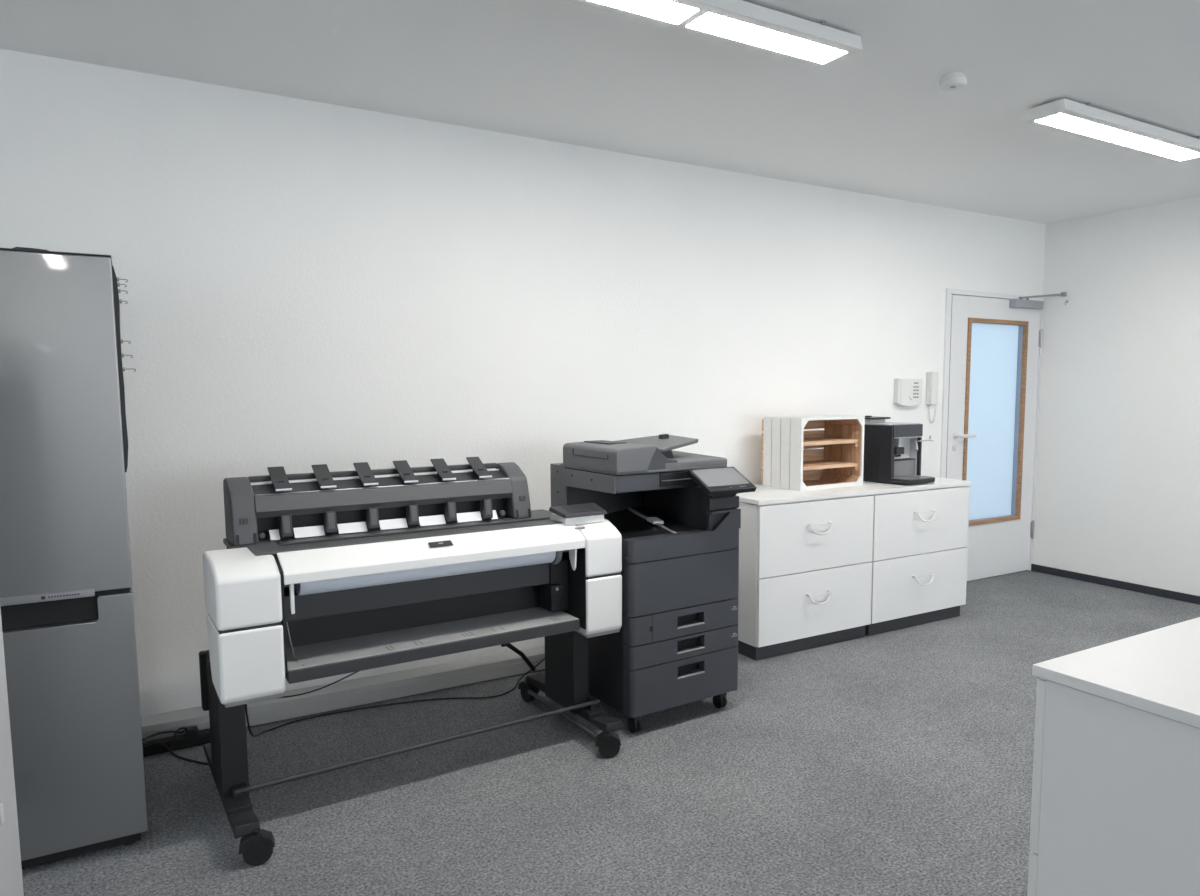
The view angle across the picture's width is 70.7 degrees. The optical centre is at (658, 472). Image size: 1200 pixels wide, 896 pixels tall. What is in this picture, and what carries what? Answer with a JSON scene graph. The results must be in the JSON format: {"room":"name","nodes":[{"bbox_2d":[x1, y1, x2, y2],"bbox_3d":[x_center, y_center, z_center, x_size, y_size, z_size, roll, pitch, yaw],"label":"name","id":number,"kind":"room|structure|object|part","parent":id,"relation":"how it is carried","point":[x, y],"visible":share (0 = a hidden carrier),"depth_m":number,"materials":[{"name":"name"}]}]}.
{"room":"office print room","nodes":[
{"label":"office print room","id":0,"kind":"room"},
{"bbox_2d":[0,49,1045,716],"bbox_3d":[-1.004,-0.297,3.965,9.222,2.560,0.150,-4,7,-32],"label":"wall","id":1,"kind":"structure","parent":0,"point":[309,283],"depth_m":3.78,"materials":[{"name":"paint"}]},
{"bbox_2d":[141,645,544,741],"bbox_3d":[-1.615,0.987,3.542,4.100,0.082,0.129,-4,7,-32],"label":"trim","id":2,"kind":"structure","parent":1,"relation":"attached to","point":[381,687],"depth_m":3.70,"materials":[{"name":"white plastic"}]},
{"bbox_2d":[894,378,922,406],"bbox_3d":[1.623,-0.518,5.482,0.230,0.182,0.045,-4,7,-32],"label":"panel","id":3,"kind":"object","parent":1,"relation":"attached to","point":[907,392],"visible":1,"depth_m":5.45,"materials":[{"name":"white plastic"}]},
{"bbox_2d":[925,372,938,422],"bbox_3d":[1.826,-0.497,5.608,0.098,0.342,0.052,-4,7,-32],"label":"phone","id":4,"kind":"object","parent":1,"relation":"attached to","point":[932,378],"visible":1,"depth_m":5.58,"materials":[{"name":"white plastic"}]},
{"bbox_3d":[1.827,-0.392,5.633,0.081,0.128,0.014,-4,7,-32],"label":"coiled cord","id":5,"kind":"part","parent":4,"relation":"part of","materials":[{"name":"white plastic"}]},
{"bbox_2d":[940,288,1066,580],"bbox_3d":[2.390,-0.249,5.965,1.063,2.056,0.290,-4,7,-32],"label":"door","id":6,"kind":"structure","parent":1,"relation":"in","point":[993,341],"depth_m":6.06,"materials":[{"name":"white wood"}]},
{"bbox_3d":[2.103,-0.251,5.790,0.161,0.052,0.072,-4,7,-32],"label":"handle","id":7,"kind":"part","parent":6,"relation":"part of","materials":[{"name":"white metal"}]},
{"bbox_3d":[2.363,-0.360,6.051,0.607,1.395,0.006,-4,7,-32],"label":"glass pane","id":8,"kind":"part","parent":6,"relation":"part of","materials":[{"name":"glass"}]},
{"bbox_3d":[2.739,-1.258,6.012,0.351,0.058,0.040,-1,6,-8],"label":"closer arm","id":9,"kind":"part","parent":6,"relation":"part of"},
{"bbox_2d":[0,0,1199,223],"bbox_3d":[1.212,-1.279,0.311,9.222,0.120,8.500,-4,7,-32],"label":"ceiling","id":10,"kind":"structure","parent":0,"point":[878,120],"depth_m":3.22,"materials":[{"name":"paint"}]},
{"bbox_2d":[565,0,861,68],"bbox_3d":[0.102,-1.414,2.567,1.240,0.061,0.199,-4,7,-32],"label":"ceiling lamp","id":11,"kind":"object","parent":10,"relation":"attached to","point":[740,23],"visible":1,"depth_m":2.64,"materials":[{"name":"white paint"}]},
{"bbox_2d":[589,0,697,23],"bbox_3d":[-0.154,-1.368,2.410,0.574,0.002,0.118,-4,7,-32],"label":"diffuser","id":12,"kind":"object","parent":11,"relation":"attached to","point":[662,11],"depth_m":2.50,"materials":[{"name":"white plastic"}]},
{"bbox_2d":[686,12,846,63],"bbox_3d":[0.359,-1.401,2.730,0.574,0.002,0.118,-4,7,-32],"label":"diffuser","id":13,"kind":"object","parent":11,"relation":"attached to","point":[723,26],"depth_m":2.72,"materials":[{"name":"white plastic"}]},
{"bbox_2d":[940,72,966,90],"bbox_3d":[1.124,-1.488,3.217,0.098,0.046,0.098,-4,7,-32],"label":"smoke detector","id":14,"kind":"object","parent":10,"relation":"attached to","point":[954,81],"visible":1,"depth_m":3.19,"materials":[{"name":"white plastic"}]},
{"bbox_2d":[1022,98,1199,162],"bbox_3d":[2.123,-1.543,3.827,1.240,0.061,0.199,-4,7,-32],"label":"ceiling lamp","id":15,"kind":"object","parent":10,"relation":"attached to","point":[1065,116],"visible":1,"depth_m":3.72,"materials":[{"name":"white paint"}]},
{"bbox_2d":[1035,114,1137,141],"bbox_3d":[1.870,-1.498,3.672,0.582,0.002,0.118,-4,7,-32],"label":"diffuser","id":16,"kind":"object","parent":15,"relation":"attached to","point":[1069,123],"depth_m":3.66,"materials":[{"name":"white plastic"}]},
{"bbox_2d":[1115,136,1199,160],"bbox_3d":[2.377,-1.530,3.988,0.582,0.002,0.118,-4,7,-32],"label":"diffuser","id":17,"kind":"object","parent":15,"relation":"attached to","point":[1149,145],"depth_m":3.98,"materials":[{"name":"white plastic"}]},
{"bbox_2d":[22,570,1199,895],"bbox_3d":[1.216,1.387,0.579,9.222,0.120,8.500,-4,7,-32],"label":"floor","id":18,"kind":"structure","parent":0,"point":[899,762],"depth_m":2.93,"materials":[{"name":"carpet"}]},
{"bbox_2d":[0,607,23,895],"bbox_3d":[-1.346,0.489,1.349,0.412,1.520,0.810,-4,7,-32],"label":"cabinet","id":19,"kind":"object","parent":18,"relation":"on","point":[11,881],"visible":1,"depth_m":1.73,"materials":[{"name":"grey laminate"}]},
{"bbox_3d":[-1.268,0.657,1.626,0.005,0.040,0.018,-4,7,-32],"label":"door knob","id":20,"kind":"part","parent":19,"relation":"part of","materials":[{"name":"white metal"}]},
{"bbox_2d":[0,247,147,868],"bbox_3d":[-1.964,0.245,2.568,0.602,1.762,0.637,-4,7,-32],"label":"refrigerator","id":21,"kind":"object","parent":18,"relation":"on","point":[67,605],"visible":0.95,"depth_m":2.38,"materials":[{"name":"silver metal"}]},
{"bbox_3d":[-1.843,0.356,2.300,0.508,0.027,0.036,-4,7,-32],"label":"handle trim","id":22,"kind":"part","parent":21,"relation":"part of","materials":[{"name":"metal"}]},
{"bbox_3d":[-1.813,-0.120,2.289,0.600,0.951,0.055,-4,7,-32],"label":"door","id":23,"kind":"part","parent":21,"relation":"part of","materials":[{"name":"silver metal"}]},
{"bbox_3d":[-1.812,0.733,2.375,0.600,0.735,0.055,-4,7,-32],"label":"door","id":24,"kind":"part","parent":21,"relation":"part of","materials":[{"name":"silver metal"}]},
{"bbox_2d":[21,588,140,868],"bbox_3d":[-1.973,0.243,2.583,0.592,1.740,0.600,-4,7,-32],"label":"door","id":25,"kind":"structure","parent":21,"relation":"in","point":[84,609],"depth_m":2.43,"materials":[{"name":"grey metal"}]},
{"bbox_2d":[112,266,127,471],"bbox_3d":[-1.656,-0.312,2.598,0.014,0.605,0.260,-4,7,-32],"label":"sheet","id":26,"kind":"object","parent":21,"relation":"attached to","point":[114,278],"visible":0.92,"depth_m":2.49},
{"bbox_2d":[142,726,210,764],"bbox_3d":[-1.779,1.027,3.170,0.336,0.086,0.273,-4,7,-34],"label":"extension","id":27,"kind":"object","parent":18,"relation":"on","point":[192,737],"visible":0.66,"depth_m":3.23,"materials":[{"name":"black plastic"}]},
{"bbox_3d":[-1.890,1.000,3.202,0.043,0.038,0.188,3,7,30],"label":"cord","id":28,"kind":"part","parent":27,"relation":"part of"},
{"bbox_3d":[-1.772,1.023,3.235,0.281,0.079,0.273,0,6,3],"label":"cord","id":29,"kind":"part","parent":27,"relation":"part of","materials":[{"name":"black rubber"}]},
{"bbox_3d":[-1.839,1.019,3.231,0.010,0.075,0.070,3,6,28],"label":"cord","id":30,"kind":"part","parent":27,"relation":"part of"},
{"bbox_2d":[245,658,544,736],"bbox_3d":[-1.129,0.790,3.597,0.508,0.474,1.566,4,7,34],"label":"cable","id":31,"kind":"object","parent":18,"relation":"on","point":[246,711],"visible":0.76,"depth_m":3.66,"materials":[{"name":"black rubber"}]},
{"bbox_2d":[199,457,622,865],"bbox_3d":[-0.859,0.522,3.075,1.422,1.108,0.818,-4,7,-34],"label":"printer","id":32,"kind":"object","parent":18,"relation":"on","point":[326,576],"visible":1,"depth_m":2.93,"materials":[{"name":"plastic"}]},
{"bbox_3d":[-1.529,0.701,2.838,0.024,0.200,0.040,-4,7,-34],"label":"handle","id":33,"kind":"part","parent":32,"relation":"part of","materials":[{"name":"black plastic"}]},
{"bbox_3d":[-1.261,0.180,2.851,0.033,0.075,0.047,-4,7,-34],"label":"stacker post","id":34,"kind":"part","parent":32,"relation":"part of","materials":[{"name":"grey plastic"}]},
{"bbox_3d":[-1.252,0.176,2.835,0.020,0.054,0.015,-4,7,-34],"label":"post","id":35,"kind":"part","parent":32,"relation":"part of","materials":[{"name":"grey plastic"}]},
{"bbox_2d":[275,671,358,698],"bbox_3d":[-1.220,0.706,3.096,0.624,0.215,0.111,-3,7,-28],"label":"cable","id":36,"kind":"object","parent":32,"relation":"hanging from","point":[357,671],"visible":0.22,"depth_m":3.12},
{"bbox_3d":[-1.142,0.171,2.932,0.033,0.075,0.047,-4,7,-34],"label":"stacker post","id":37,"kind":"part","parent":32,"relation":"part of","materials":[{"name":"grey plastic"}]},
{"bbox_3d":[-1.133,0.167,2.917,0.020,0.054,0.015,-4,7,-34],"label":"post","id":38,"kind":"part","parent":32,"relation":"part of","materials":[{"name":"grey plastic"}]},
{"bbox_3d":[-1.023,0.163,3.013,0.033,0.075,0.047,-4,7,-34],"label":"stacker post","id":39,"kind":"part","parent":32,"relation":"part of","materials":[{"name":"grey plastic"}]},
{"bbox_3d":[-1.031,-0.002,3.148,0.918,0.020,0.032,-4,7,-34],"label":"rail","id":40,"kind":"part","parent":32,"relation":"part of","materials":[{"name":"black plastic"}]},
{"bbox_3d":[-1.014,0.159,2.998,0.020,0.054,0.015,-4,7,-34],"label":"post","id":41,"kind":"part","parent":32,"relation":"part of","materials":[{"name":"grey plastic"}]},
{"bbox_3d":[-0.962,0.050,3.051,0.910,0.004,0.004,-4,7,-34],"label":"band trim","id":42,"kind":"part","parent":32,"relation":"part of","materials":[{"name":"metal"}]},
{"bbox_3d":[-0.885,0.214,3.076,1.215,0.020,0.378,-4,7,-34],"label":"deck plate","id":43,"kind":"part","parent":32,"relation":"part of","materials":[{"name":"white plastic"}]},
{"bbox_3d":[-0.903,0.155,3.095,0.033,0.075,0.047,-4,7,-34],"label":"stacker post","id":44,"kind":"part","parent":32,"relation":"part of","materials":[{"name":"grey plastic"}]},
{"bbox_3d":[-0.894,0.151,3.079,0.020,0.054,0.015,-4,7,-34],"label":"post","id":45,"kind":"part","parent":32,"relation":"part of","materials":[{"name":"grey plastic"}]},
{"bbox_3d":[-0.844,0.409,3.001,0.965,0.084,0.100,-4,7,-34],"label":"roll drawer","id":46,"kind":"part","parent":32,"relation":"part of","materials":[{"name":"black plastic"}]},
{"bbox_2d":[287,607,577,670],"bbox_3d":[-0.787,0.574,2.977,1.018,0.011,0.242,-4,7,-34],"label":"shelf","id":47,"kind":"object","parent":32,"relation":"attached to","point":[338,652],"depth_m":2.93,"materials":[{"name":"grey plastic"}]},
{"bbox_3d":[-0.744,0.244,2.877,0.080,0.014,0.026,-4,7,-34],"label":"badge plate","id":48,"kind":"part","parent":32,"relation":"part of","materials":[{"name":"black plastic"}]},
{"bbox_3d":[-0.784,0.146,3.176,0.033,0.075,0.047,-4,7,-34],"label":"stacker post","id":49,"kind":"part","parent":32,"relation":"part of","materials":[{"name":"grey plastic"}]},
{"bbox_3d":[-0.775,0.142,3.161,0.020,0.054,0.015,-4,7,-34],"label":"post","id":50,"kind":"part","parent":32,"relation":"part of","materials":[{"name":"grey plastic"}]},
{"bbox_3d":[-0.665,0.138,3.258,0.033,0.075,0.047,-4,7,-34],"label":"stacker post","id":51,"kind":"part","parent":32,"relation":"part of","materials":[{"name":"grey plastic"}]},
{"bbox_3d":[-0.656,0.134,3.242,0.020,0.054,0.015,-4,7,-34],"label":"post","id":52,"kind":"part","parent":32,"relation":"part of","materials":[{"name":"grey plastic"}]},
{"bbox_3d":[-0.593,0.721,3.558,0.029,0.327,0.284,2,6,17],"label":"basket rod","id":53,"kind":"part","parent":32,"relation":"part of","materials":[{"name":"black metal"}]},
{"bbox_3d":[-0.394,0.980,3.429,0.018,0.018,0.600,-4,7,-34],"label":"foot rail","id":54,"kind":"part","parent":32,"relation":"part of","materials":[{"name":"black metal"}]},
{"bbox_3d":[-0.309,0.147,3.265,0.209,0.033,0.120,-4,7,-34],"label":"control panel","id":55,"kind":"part","parent":32,"relation":"part of","materials":[{"name":"grey plastic"}]},
{"bbox_2d":[550,434,755,732],"bbox_3d":[-0.037,0.429,3.640,0.572,1.177,0.746,-4,7,-35],"label":"multifunction copier","id":56,"kind":"object","parent":18,"relation":"on","point":[676,515],"visible":0.92,"depth_m":3.46,"materials":[{"name":"grey plastic"}]},
{"bbox_3d":[-0.285,0.036,3.464,0.008,0.075,0.398,-4,7,-35],"label":"scanner panel","id":57,"kind":"part","parent":56,"relation":"part of","materials":[{"name":"grey plastic"}]},
{"bbox_3d":[-0.068,-0.049,3.641,0.564,0.051,0.460,-4,7,-35],"label":"scanner lid","id":58,"kind":"part","parent":56,"relation":"part of","materials":[{"name":"grey plastic"}]},
{"bbox_2d":[604,505,701,538],"bbox_3d":[-0.109,0.223,3.584,0.397,0.089,0.470,-4,7,-35],"label":"tray","id":59,"kind":"object","parent":56,"relation":"on","point":[632,521],"depth_m":3.60,"materials":[{"name":"black plastic"}]},
{"bbox_2d":[617,434,698,451],"bbox_3d":[-0.010,-0.131,3.650,0.325,0.064,0.310,-4,7,-32],"label":"tray","id":60,"kind":"object","parent":56,"relation":"on","point":[664,442],"depth_m":3.64,"materials":[{"name":"grey plastic"}]},
{"bbox_3d":[0.104,0.710,3.470,0.560,0.090,0.060,-4,7,-35],"label":"paper drawer","id":61,"kind":"part","parent":56,"relation":"part of","materials":[{"name":"grey plastic"}]},
{"bbox_3d":[0.104,0.853,3.484,0.560,0.189,0.060,-4,7,-35],"label":"paper drawer","id":62,"kind":"part","parent":56,"relation":"part of","materials":[{"name":"grey plastic"}]},
{"bbox_3d":[0.103,0.290,3.427,0.560,0.088,0.060,-4,7,-35],"label":"panel","id":63,"kind":"part","parent":56,"relation":"part of","materials":[{"name":"grey plastic"}]},
{"bbox_3d":[0.103,0.441,3.443,0.560,0.208,0.060,-4,7,-35],"label":"door","id":64,"kind":"part","parent":56,"relation":"part of","materials":[{"name":"grey plastic"}]},
{"bbox_3d":[0.146,0.602,3.489,0.456,0.112,0.060,-4,7,-35],"label":"paper drawer","id":65,"kind":"part","parent":56,"relation":"part of","materials":[{"name":"grey plastic"}]},
{"bbox_3d":[0.257,0.034,3.446,0.246,0.092,0.155,-4,7,-35],"label":"touch panel","id":66,"kind":"part","parent":56,"relation":"part of","materials":[{"name":"grey plastic"}]},
{"bbox_3d":[0.249,0.051,3.518,0.129,0.103,0.162,-4,7,-35],"label":"panel mount","id":67,"kind":"part","parent":56,"relation":"part of","materials":[{"name":"black plastic"}]},
{"bbox_2d":[738,495,873,660],"bbox_3d":[0.702,0.520,4.615,0.795,0.800,0.573,-4,7,-32],"label":"filing cabinet","id":68,"kind":"object","parent":18,"relation":"on","point":[805,567],"visible":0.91,"depth_m":4.36,"materials":[{"name":"white laminate"}]},
{"bbox_3d":[0.829,0.685,4.429,0.789,0.347,0.020,-4,7,-32],"label":"drawer","id":69,"kind":"part","parent":68,"relation":"part of","materials":[{"name":"white laminate"}]},
{"bbox_3d":[0.829,0.327,4.393,0.789,0.363,0.020,-4,7,-32],"label":"drawer","id":70,"kind":"part","parent":68,"relation":"part of","materials":[{"name":"white laminate"}]},
{"bbox_3d":[0.840,0.656,4.399,0.159,0.064,0.038,-4,7,-32],"label":"drawer handle","id":71,"kind":"part","parent":68,"relation":"part of","materials":[{"name":"white metal"}]},
{"bbox_3d":[0.840,0.291,4.362,0.159,0.064,0.038,-4,7,-32],"label":"drawer handle","id":72,"kind":"part","parent":68,"relation":"part of","materials":[{"name":"white metal"}]},
{"bbox_2d":[736,477,971,504],"bbox_3d":[1.025,0.084,4.807,1.608,0.023,0.559,-4,7,-32],"label":"countertop","id":73,"kind":"structure","parent":68,"relation":"on","point":[763,495],"depth_m":4.52,"materials":[{"name":"white laminate"}]},
{"bbox_2d":[761,415,864,490],"bbox_3d":[0.873,-0.120,4.766,0.505,0.390,0.306,-4,7,-35],"label":"wooden crate","id":74,"kind":"object","parent":73,"relation":"on","point":[785,463],"visible":1,"depth_m":4.74,"materials":[{"name":"white paint"}]},
{"bbox_3d":[0.958,-0.108,4.646,0.497,0.390,0.012,-4,7,-35],"label":"frame","id":75,"kind":"part","parent":74,"relation":"part of","materials":[{"name":"white paint"}]},
{"bbox_3d":[1.052,0.032,4.903,0.040,0.040,0.272,-4,7,-35],"label":"corner post","id":76,"kind":"part","parent":74,"relation":"part of","materials":[{"name":"brown wood"}]},
{"bbox_3d":[1.052,-0.296,4.870,0.040,0.040,0.272,-4,7,-35],"label":"corner post","id":77,"kind":"part","parent":74,"relation":"part of","materials":[{"name":"brown wood"}]},
{"bbox_2d":[863,416,934,484],"bbox_3d":[1.376,-0.143,5.021,0.323,0.384,0.533,-4,7,-35],"label":"coffee machine","id":78,"kind":"object","parent":73,"relation":"on","point":[892,450],"visible":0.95,"depth_m":4.90,"materials":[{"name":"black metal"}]},
{"bbox_3d":[1.266,-0.334,5.091,0.180,0.018,0.190,-4,7,-35],"label":"hopper lid","id":79,"kind":"part","parent":78,"relation":"part of","materials":[{"name":"black plastic"}]},
{"bbox_3d":[1.316,-0.294,5.045,0.268,0.007,0.390,-4,7,-35],"label":"plate","id":80,"kind":"part","parent":78,"relation":"part of","materials":[{"name":"silver metal"}]},
{"bbox_3d":[1.361,-0.127,4.871,0.072,0.042,0.090,-4,7,-35],"label":"coffee spout","id":81,"kind":"part","parent":78,"relation":"part of","materials":[{"name":"black plastic"}]},
{"bbox_3d":[1.408,-0.025,4.952,0.222,0.096,0.070,-4,7,-35],"label":"ground drawer","id":82,"kind":"part","parent":78,"relation":"part of","materials":[{"name":"grey plastic"}]},
{"bbox_3d":[1.428,-0.205,4.905,0.242,0.006,0.062,-4,7,-35],"label":"panel trim","id":83,"kind":"part","parent":78,"relation":"part of","materials":[{"name":"silver metal"}]},
{"bbox_2d":[890,477,934,484],"bbox_3d":[1.470,0.045,4.863,0.272,0.026,0.138,-4,7,-35],"label":"drip tray","id":84,"kind":"object","parent":78,"relation":"on","point":[893,480],"depth_m":4.81,"materials":[{"name":"black plastic"}]},
{"bbox_2d":[865,485,969,635],"bbox_3d":[1.379,0.476,5.037,0.795,0.800,0.573,-4,7,-32],"label":"filing cabinet","id":85,"kind":"object","parent":18,"relation":"on","point":[920,537],"visible":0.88,"depth_m":4.81,"materials":[{"name":"white laminate"}]},
{"bbox_3d":[1.506,0.641,4.851,0.789,0.347,0.020,-4,7,-32],"label":"drawer","id":86,"kind":"part","parent":85,"relation":"part of","materials":[{"name":"white laminate"}]},
{"bbox_3d":[1.506,0.284,4.815,0.789,0.363,0.020,-4,7,-32],"label":"drawer","id":87,"kind":"part","parent":85,"relation":"part of","materials":[{"name":"white laminate"}]},
{"bbox_3d":[1.517,0.613,4.821,0.159,0.064,0.038,-4,7,-32],"label":"drawer handle","id":88,"kind":"part","parent":85,"relation":"part of","materials":[{"name":"white metal"}]},
{"bbox_3d":[1.517,0.248,4.784,0.159,0.064,0.038,-4,7,-32],"label":"drawer handle","id":89,"kind":"part","parent":85,"relation":"part of","materials":[{"name":"white metal"}]},
{"bbox_2d":[1027,678,1199,895],"bbox_3d":[1.229,0.809,1.738,0.795,0.800,0.573,-4,7,-32],"label":"filing cabinet","id":90,"kind":"object","parent":18,"relation":"on","point":[1115,806],"visible":0.73,"depth_m":1.58,"materials":[{"name":"white laminate"}]},
{"bbox_3d":[1.102,0.933,1.953,0.789,0.347,0.020,-4,7,-32],"label":"drawer","id":91,"kind":"part","parent":90,"relation":"part of","materials":[{"name":"white laminate"}]},
{"bbox_3d":[1.102,0.576,1.917,0.789,0.363,0.020,-4,7,-32],"label":"drawer","id":92,"kind":"part","parent":90,"relation":"part of","materials":[{"name":"white laminate"}]},
{"bbox_2d":[1032,617,1199,727],"bbox_3d":[1.239,0.398,1.679,0.811,0.023,0.546,-4,7,-32],"label":"countertop","id":93,"kind":"structure","parent":90,"relation":"on","point":[1157,671],"depth_m":1.66,"materials":[{"name":"white laminate"}]},
{"bbox_2d":[1032,197,1199,595],"bbox_3d":[5.057,-0.192,2.842,0.150,2.560,8.200,-4,7,-32],"label":"wall","id":94,"kind":"structure","parent":0,"point":[1117,483],"depth_m":5.73,"materials":[{"name":"paint"}]},
{"bbox_2d":[1031,564,1199,604],"bbox_3d":[4.990,1.061,2.922,0.014,0.052,8.196,-4,7,-32],"label":"baseboard","id":95,"kind":"structure","parent":94,"relation":"attached to","point":[1149,590],"depth_m":5.80,"materials":[{"name":"plastic"}]}
]}

